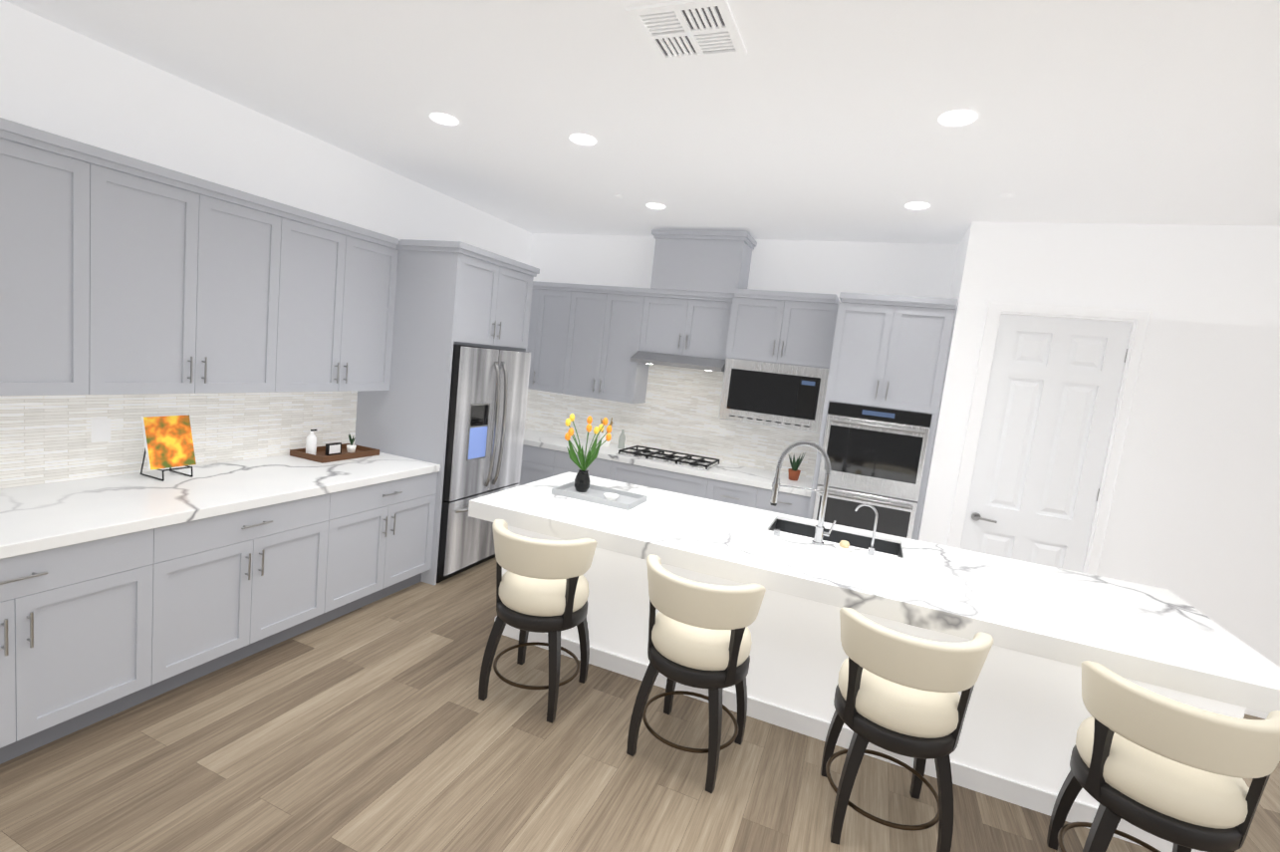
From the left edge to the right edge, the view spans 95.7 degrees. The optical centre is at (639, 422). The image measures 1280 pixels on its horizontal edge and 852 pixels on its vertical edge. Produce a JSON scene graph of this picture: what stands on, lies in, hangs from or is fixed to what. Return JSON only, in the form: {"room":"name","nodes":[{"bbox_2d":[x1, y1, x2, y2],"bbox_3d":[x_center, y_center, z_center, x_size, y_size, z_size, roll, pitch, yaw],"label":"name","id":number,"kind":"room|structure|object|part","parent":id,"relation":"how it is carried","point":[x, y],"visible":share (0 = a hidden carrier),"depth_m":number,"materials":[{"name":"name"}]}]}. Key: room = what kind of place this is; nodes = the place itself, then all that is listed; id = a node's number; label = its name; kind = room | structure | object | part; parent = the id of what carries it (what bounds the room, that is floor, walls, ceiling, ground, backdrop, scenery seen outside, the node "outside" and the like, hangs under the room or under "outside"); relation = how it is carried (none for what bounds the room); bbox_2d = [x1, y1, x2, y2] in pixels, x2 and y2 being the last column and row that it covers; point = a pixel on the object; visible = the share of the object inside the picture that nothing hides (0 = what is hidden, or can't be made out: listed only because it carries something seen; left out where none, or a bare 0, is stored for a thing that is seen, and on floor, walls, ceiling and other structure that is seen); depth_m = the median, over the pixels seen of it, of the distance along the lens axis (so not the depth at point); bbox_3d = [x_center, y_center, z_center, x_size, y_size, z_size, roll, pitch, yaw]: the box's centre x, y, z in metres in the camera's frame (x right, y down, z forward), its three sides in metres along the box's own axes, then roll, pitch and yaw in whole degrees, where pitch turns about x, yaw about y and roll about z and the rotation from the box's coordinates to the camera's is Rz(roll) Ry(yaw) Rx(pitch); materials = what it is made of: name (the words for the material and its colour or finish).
{"room":"kitchen","nodes":[
{"label":"kitchen","id":0,"kind":"room"},
{"bbox_2d":[0,0,531,264],"bbox_3d":[-3.377,-0.246,1.650,0.150,3.050,10.800,9,7,21],"label":"wall","id":1,"kind":"structure","parent":0,"point":[59,80],"depth_m":3.24,"materials":[{"name":"white paint"}]},
{"bbox_2d":[0,117,111,400],"bbox_3d":[-2.795,-0.670,2.291,0.328,1.103,0.955,9,7,21],"label":"upper cabinet","id":2,"kind":"object","parent":1,"relation":"attached to","point":[56,190],"depth_m":2.51,"materials":[{"name":"grey wood"}]},
{"bbox_2d":[0,381,358,522],"bbox_3d":[-2.702,0.022,3.237,0.010,0.492,2.689,9,7,21],"label":"backsplash","id":3,"kind":"structure","parent":1,"relation":"attached to","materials":[{"name":"tile"}]},
{"bbox_2d":[91,418,110,442],"bbox_3d":[-2.789,0.038,2.998,0.007,0.120,0.080,9,7,21],"label":"electrical outlet","id":4,"kind":"object","parent":3,"relation":"attached to","point":[101,429],"visible":1,"depth_m":3.00,"materials":[{"name":"white plastic"}]},
{"bbox_2d":[111,151,294,396],"bbox_3d":[-2.470,-0.724,3.094,0.328,1.103,1.014,9,7,21],"label":"upper cabinet","id":5,"kind":"object","parent":1,"relation":"attached to","point":[249,335],"depth_m":3.03,"materials":[{"name":"grey wood"}]},
{"bbox_2d":[286,207,398,396],"bbox_3d":[-2.144,-0.778,3.896,0.328,1.103,0.955,9,7,21],"label":"upper cabinet","id":6,"kind":"object","parent":1,"relation":"attached to","point":[343,294],"depth_m":3.85,"materials":[{"name":"grey wood"}]},
{"bbox_2d":[0,556,1279,851],"bbox_3d":[0.691,1.955,0.228,9.400,0.100,10.950,9,7,21],"label":"floor","id":7,"kind":"structure","parent":0,"point":[377,726],"depth_m":2.52,"materials":[{"name":"brown wood"}]},
{"bbox_2d":[0,523,175,764],"bbox_3d":[-2.730,0.853,2.367,0.827,0.861,0.955,9,7,21],"label":"base cabinet","id":8,"kind":"object","parent":7,"relation":"on","point":[86,629],"depth_m":2.38,"materials":[{"name":"grey wood"}]},
{"bbox_2d":[0,452,440,559],"bbox_3d":[-2.354,0.351,3.091,0.848,0.050,2.739,9,7,21],"label":"countertop","id":9,"kind":"structure","parent":8,"relation":"on","point":[51,514],"depth_m":2.85,"materials":[{"name":"white stone"}]},
{"bbox_2d":[140,414,196,481],"bbox_3d":[-2.576,0.126,3.156,0.202,0.330,0.220,9,7,21],"label":"cookbook stand","id":10,"kind":"object","parent":9,"relation":"on","point":[168,441],"visible":1,"depth_m":3.13,"materials":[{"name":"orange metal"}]},
{"bbox_2d":[289,429,379,463],"bbox_3d":[-2.155,0.137,4.121,0.310,0.188,0.480,9,7,21],"label":"wooden tray","id":11,"kind":"object","parent":9,"relation":"on","point":[329,452],"visible":1,"depth_m":4.05,"materials":[{"name":"brown wood"}]},
{"bbox_2d":[171,492,342,689],"bbox_3d":[-2.404,0.799,3.169,0.827,0.861,1.014,9,7,21],"label":"base cabinet","id":12,"kind":"object","parent":7,"relation":"on","point":[247,584],"depth_m":3.02,"materials":[{"name":"grey wood"}]},
{"bbox_2d":[334,472,437,618],"bbox_3d":[-2.079,0.745,3.971,0.827,0.861,0.955,9,7,21],"label":"base cabinet","id":13,"kind":"object","parent":7,"relation":"on","point":[385,542],"depth_m":3.84,"materials":[{"name":"grey wood"}]},
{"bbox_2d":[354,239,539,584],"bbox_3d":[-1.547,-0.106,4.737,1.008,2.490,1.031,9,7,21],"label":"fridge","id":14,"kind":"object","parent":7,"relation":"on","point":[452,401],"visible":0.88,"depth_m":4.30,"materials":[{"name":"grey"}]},
{"bbox_2d":[478,518,597,723],"bbox_3d":[-0.527,0.988,3.056,0.567,0.922,0.534,8,7,17],"label":"stool","id":15,"kind":"object","parent":7,"relation":"on","point":[542,585],"visible":1,"depth_m":2.87,"materials":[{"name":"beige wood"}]},
{"bbox_2d":[517,444,561,485],"bbox_3d":[-1.135,0.609,6.127,0.957,0.861,0.638,9,7,21],"label":"base cabinet","id":16,"kind":"object","parent":7,"relation":"on","point":[537,463],"depth_m":5.72,"materials":[{"name":"grey wood"}]},
{"bbox_2d":[557,452,613,479],"bbox_3d":[-0.500,0.707,5.876,0.658,0.861,0.638,9,7,21],"label":"base cabinet","id":17,"kind":"object","parent":7,"relation":"on","point":[599,468],"depth_m":5.50,"materials":[{"name":"grey wood"}]},
{"bbox_2d":[609,460,709,498],"bbox_3d":[0.209,0.816,5.595,0.998,0.861,0.638,9,7,21],"label":"base cabinet","id":18,"kind":"object","parent":7,"relation":"on","point":[677,482],"depth_m":5.25,"materials":[{"name":"grey wood"}]},
{"bbox_2d":[522,428,813,496],"bbox_3d":[-0.004,0.326,5.638,3.316,0.050,0.658,9,7,21],"label":"countertop","id":19,"kind":"structure","parent":18,"relation":"on","point":[667,461],"depth_m":5.33,"materials":[{"name":"white stone"}]},
{"bbox_2d":[599,417,612,446],"bbox_3d":[-0.347,0.088,5.882,0.128,0.290,0.108,9,7,21],"label":"utensil crock","id":20,"kind":"object","parent":19,"relation":"on","point":[602,434],"visible":0.71,"depth_m":5.85,"materials":[{"name":"white ceramic"}]},
{"bbox_2d":[617,429,625,448],"bbox_3d":[-0.180,0.162,5.841,0.064,0.190,0.064,9,7,21],"label":"oil bottle","id":21,"kind":"object","parent":19,"relation":"on","point":[622,438],"visible":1,"depth_m":5.82,"materials":[{"name":"clear glass"}]},
{"bbox_2d":[615,444,722,471],"bbox_3d":[0.280,0.323,5.503,0.900,0.045,0.500,9,7,21],"label":"cooktop","id":22,"kind":"object","parent":19,"relation":"in","point":[687,461],"depth_m":5.41,"materials":[{"name":"black metal"}]},
{"bbox_2d":[787,453,804,480],"bbox_3d":[1.380,0.367,5.137,0.157,0.280,0.112,9,7,21],"label":"succulent pot","id":23,"kind":"object","parent":19,"relation":"on","point":[794,471],"visible":1,"depth_m":5.12,"materials":[{"name":"brown ceramic"}]},
{"bbox_2d":[626,553,766,792],"bbox_3d":[0.262,1.112,2.723,0.567,0.922,0.534,10,7,27],"label":"stool","id":24,"kind":"object","parent":7,"relation":"on","point":[699,635],"visible":1,"depth_m":2.52,"materials":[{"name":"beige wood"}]},
{"bbox_2d":[705,480,765,510],"bbox_3d":[0.898,0.922,5.323,0.498,0.861,0.638,9,7,21],"label":"base cabinet","id":25,"kind":"object","parent":7,"relation":"on","point":[720,490],"depth_m":4.99,"materials":[{"name":"grey wood"}]},
{"bbox_2d":[765,488,810,517],"bbox_3d":[1.275,0.981,5.174,0.438,0.861,0.638,9,7,21],"label":"base cabinet","id":26,"kind":"object","parent":7,"relation":"on","point":[787,503],"depth_m":4.82,"materials":[{"name":"grey wood"}]},
{"bbox_2d":[468,413,1279,851],"bbox_3d":[0.909,0.840,3.255,3.680,1.484,1.190,9,7,21],"label":"kitchen island","id":27,"kind":"object","parent":7,"relation":"on","point":[1050,629],"visible":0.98,"depth_m":2.88,"materials":[{"name":"white stone"}]},
{"bbox_3d":[1.131,0.673,3.202,0.110,0.047,0.110,9,7,21],"label":"soap dish","id":28,"kind":"part","parent":27,"relation":"part of","materials":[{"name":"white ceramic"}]},
{"bbox_2d":[468,471,1279,727],"bbox_3d":[0.922,0.719,3.241,3.680,0.095,1.190,9,7,21],"label":"island countertop","id":29,"kind":"structure","parent":27,"relation":"on","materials":[{"name":"stone"}]},
{"bbox_2d":[564,413,612,492],"bbox_3d":[-0.352,0.205,3.812,0.326,0.497,0.361,9,7,21],"label":"tulip vase","id":30,"kind":"object","parent":29,"relation":"on","point":[582,481],"depth_m":3.80,"materials":[{"name":"black"}]},
{"bbox_2d":[550,480,647,510],"bbox_3d":[-0.260,0.463,3.752,0.540,0.038,0.300,9,7,21],"label":"tray","id":31,"kind":"object","parent":29,"relation":"on","point":[591,493],"depth_m":3.72,"materials":[{"name":"grey"}]},
{"bbox_2d":[769,439,878,555],"bbox_3d":[1.024,0.398,3.192,0.578,0.572,0.128,9,7,21],"label":"faucet","id":32,"kind":"object","parent":29,"relation":"on","point":[844,548],"depth_m":3.21,"materials":[{"name":"silver metal"}]},
{"bbox_2d":[807,291,957,539],"bbox_3d":[1.909,0.265,4.778,0.806,2.500,0.806,9,7,21],"label":"tall cabinet","id":33,"kind":"object","parent":7,"relation":"on","point":[889,358],"visible":0.79,"depth_m":4.42,"materials":[{"name":"grey wood"}]},
{"bbox_2d":[807,401,932,539],"bbox_3d":[1.747,0.553,4.481,0.732,1.351,0.099,9,7,21],"label":"double oven","id":34,"kind":"object","parent":33,"relation":"in","point":[878,454],"depth_m":4.45,"materials":[{"name":"silver metal"}]},
{"bbox_2d":[820,607,993,851],"bbox_3d":[1.061,1.235,2.407,0.567,0.922,0.534,8,6,11],"label":"stool","id":35,"kind":"object","parent":7,"relation":"on","point":[896,692],"visible":1,"depth_m":2.23,"materials":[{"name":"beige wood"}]},
{"bbox_2d":[1046,660,1279,851],"bbox_3d":[1.855,1.358,2.092,0.567,0.922,0.534,9,7,25],"label":"stool","id":36,"kind":"object","parent":7,"relation":"on","point":[1174,772],"visible":1,"depth_m":1.93,"materials":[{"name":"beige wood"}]},
{"bbox_2d":[4,0,1279,244],"bbox_3d":[1.034,-1.157,-0.119,9.400,0.100,10.950,9,7,21],"label":"ceiling","id":37,"kind":"structure","parent":0,"point":[810,120],"depth_m":2.71,"materials":[{"name":"white paint"}]},
{"bbox_2d":[430,113,458,125],"bbox_3d":[-1.109,-1.718,3.280,0.154,0.008,0.154,9,7,21],"label":"recessed light","id":38,"kind":"object","parent":37,"relation":"in","point":[443,119],"visible":0.96,"depth_m":3.28,"materials":[{"name":"white plastic"}]},
{"bbox_2d":[569,134,596,145],"bbox_3d":[-0.330,-1.641,3.359,0.154,0.008,0.154,9,7,21],"label":"recessed light","id":39,"kind":"object","parent":37,"relation":"in","point":[584,139],"visible":0.98,"depth_m":3.35,"materials":[{"name":"white plastic"}]},
{"bbox_2d":[646,203,665,209],"bbox_3d":[0.126,-1.734,4.638,0.154,0.008,0.154,9,7,21],"label":"recessed light","id":40,"kind":"object","parent":37,"relation":"in","point":[654,205],"visible":1,"depth_m":4.63,"materials":[{"name":"white"}]},
{"bbox_2d":[625,0,747,62],"bbox_3d":[0.183,-1.447,2.147,0.360,0.012,0.360,9,7,21],"label":"ceiling vent","id":41,"kind":"object","parent":37,"relation":"in","point":[681,30],"visible":0.98,"depth_m":2.12,"materials":[{"name":"white plastic"}]},
{"bbox_2d":[904,202,929,209],"bbox_3d":[1.865,-1.459,3.897,0.154,0.008,0.154,9,7,21],"label":"recessed light","id":42,"kind":"object","parent":37,"relation":"in","point":[916,205],"visible":0.98,"depth_m":3.89,"materials":[{"name":"white"}]},
{"bbox_2d":[938,110,977,126],"bbox_3d":[1.421,-1.362,2.591,0.154,0.008,0.154,9,7,21],"label":"recessed light","id":43,"kind":"object","parent":37,"relation":"in","point":[956,118],"visible":0.98,"depth_m":2.59,"materials":[{"name":"white plastic"}]},
{"bbox_2d":[529,233,958,302],"bbox_3d":[0.651,-0.263,5.772,4.260,3.050,0.150,9,7,21],"label":"wall","id":44,"kind":"structure","parent":0,"point":[837,268],"depth_m":5.30,"materials":[{"name":"white paint"}]},
{"bbox_2d":[526,280,577,396],"bbox_3d":[-0.987,-0.900,6.133,0.797,1.103,0.328,9,7,21],"label":"upper cabinet","id":45,"kind":"object","parent":44,"relation":"attached to","point":[554,306],"depth_m":5.93,"materials":[{"name":"grey wood"}]},
{"bbox_2d":[565,284,653,404],"bbox_3d":[-0.337,-0.800,5.876,0.848,1.103,0.328,9,7,21],"label":"upper cabinet","id":46,"kind":"object","parent":44,"relation":"attached to","point":[608,362],"depth_m":5.70,"materials":[{"name":"grey wood"}]},
{"bbox_2d":[517,349,826,479],"bbox_3d":[0.176,-0.217,5.880,3.316,1.008,0.010,9,7,21],"label":"backsplash","id":47,"kind":"structure","parent":44,"relation":"attached to","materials":[{"name":"tile"}]},
{"bbox_2d":[641,288,729,360],"bbox_3d":[0.486,-0.931,5.533,0.880,0.588,0.328,9,7,21],"label":"upper cabinet","id":48,"kind":"object","parent":44,"relation":"attached to","point":[672,324],"depth_m":5.38,"materials":[{"name":"grey wood"}]},
{"bbox_2d":[629,350,736,373],"bbox_3d":[0.412,-0.578,5.485,0.874,0.112,0.518,9,7,21],"label":"range hood","id":49,"kind":"object","parent":48,"relation":"attached to","point":[706,364],"depth_m":5.34,"materials":[{"name":"silver metal"}]},
{"bbox_2d":[650,233,753,296],"bbox_3d":[0.577,-1.458,5.434,0.830,0.490,0.378,9,7,21],"label":"upper cabinet","id":50,"kind":"object","parent":44,"relation":"attached to","point":[682,262],"depth_m":5.25,"materials":[{"name":"grey"}]},
{"bbox_2d":[713,288,839,436],"bbox_3d":[1.257,-0.553,5.172,0.906,1.148,0.465,9,7,21],"label":"upper cabinet","id":51,"kind":"object","parent":44,"relation":"attached to","point":[776,359],"depth_m":4.97,"materials":[{"name":"grey wood"}]},
{"bbox_2d":[718,357,830,433],"bbox_3d":[1.144,-0.244,5.007,0.894,0.542,0.038,9,7,21],"label":"microwave","id":52,"kind":"object","parent":51,"relation":"in","point":[757,390],"depth_m":4.99,"materials":[{"name":"black glass"}]},
{"bbox_2d":[949,235,964,298],"bbox_3d":[2.423,0.056,4.664,0.140,3.050,0.610,9,7,21],"label":"wall","id":53,"kind":"structure","parent":0,"point":[961,244],"depth_m":4.64,"materials":[{"name":"white paint"}]},
{"bbox_2d":[916,221,1279,667],"bbox_3d":[4.459,0.414,3.467,4.860,3.050,0.120,9,7,21],"label":"wall","id":54,"kind":"structure","parent":0,"point":[1195,521],"depth_m":3.76,"materials":[{"name":"white paint"}]},
{"bbox_2d":[959,313,1132,571],"bbox_3d":[2.779,0.475,4.090,0.770,2.411,0.100,9,7,21],"label":"pantry door","id":55,"kind":"structure","parent":54,"relation":"in","point":[1054,384],"depth_m":4.06,"materials":[{"name":"white paint"}]},
{"bbox_2d":[946,299,1154,575],"bbox_3d":[2.795,0.430,4.129,0.940,2.510,0.145,9,7,21],"label":"door frame","id":56,"kind":"structure","parent":54,"relation":"attached to","point":[1141,319],"depth_m":3.94,"materials":[{"name":"white paint"}]},
{"bbox_2d":[1244,708,1268,719],"bbox_3d":[4.795,1.956,3.362,3.725,0.100,0.014,9,7,21],"label":"baseboard","id":57,"kind":"structure","parent":54,"relation":"attached to","point":[1255,713],"depth_m":3.70,"materials":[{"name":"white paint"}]}
]}

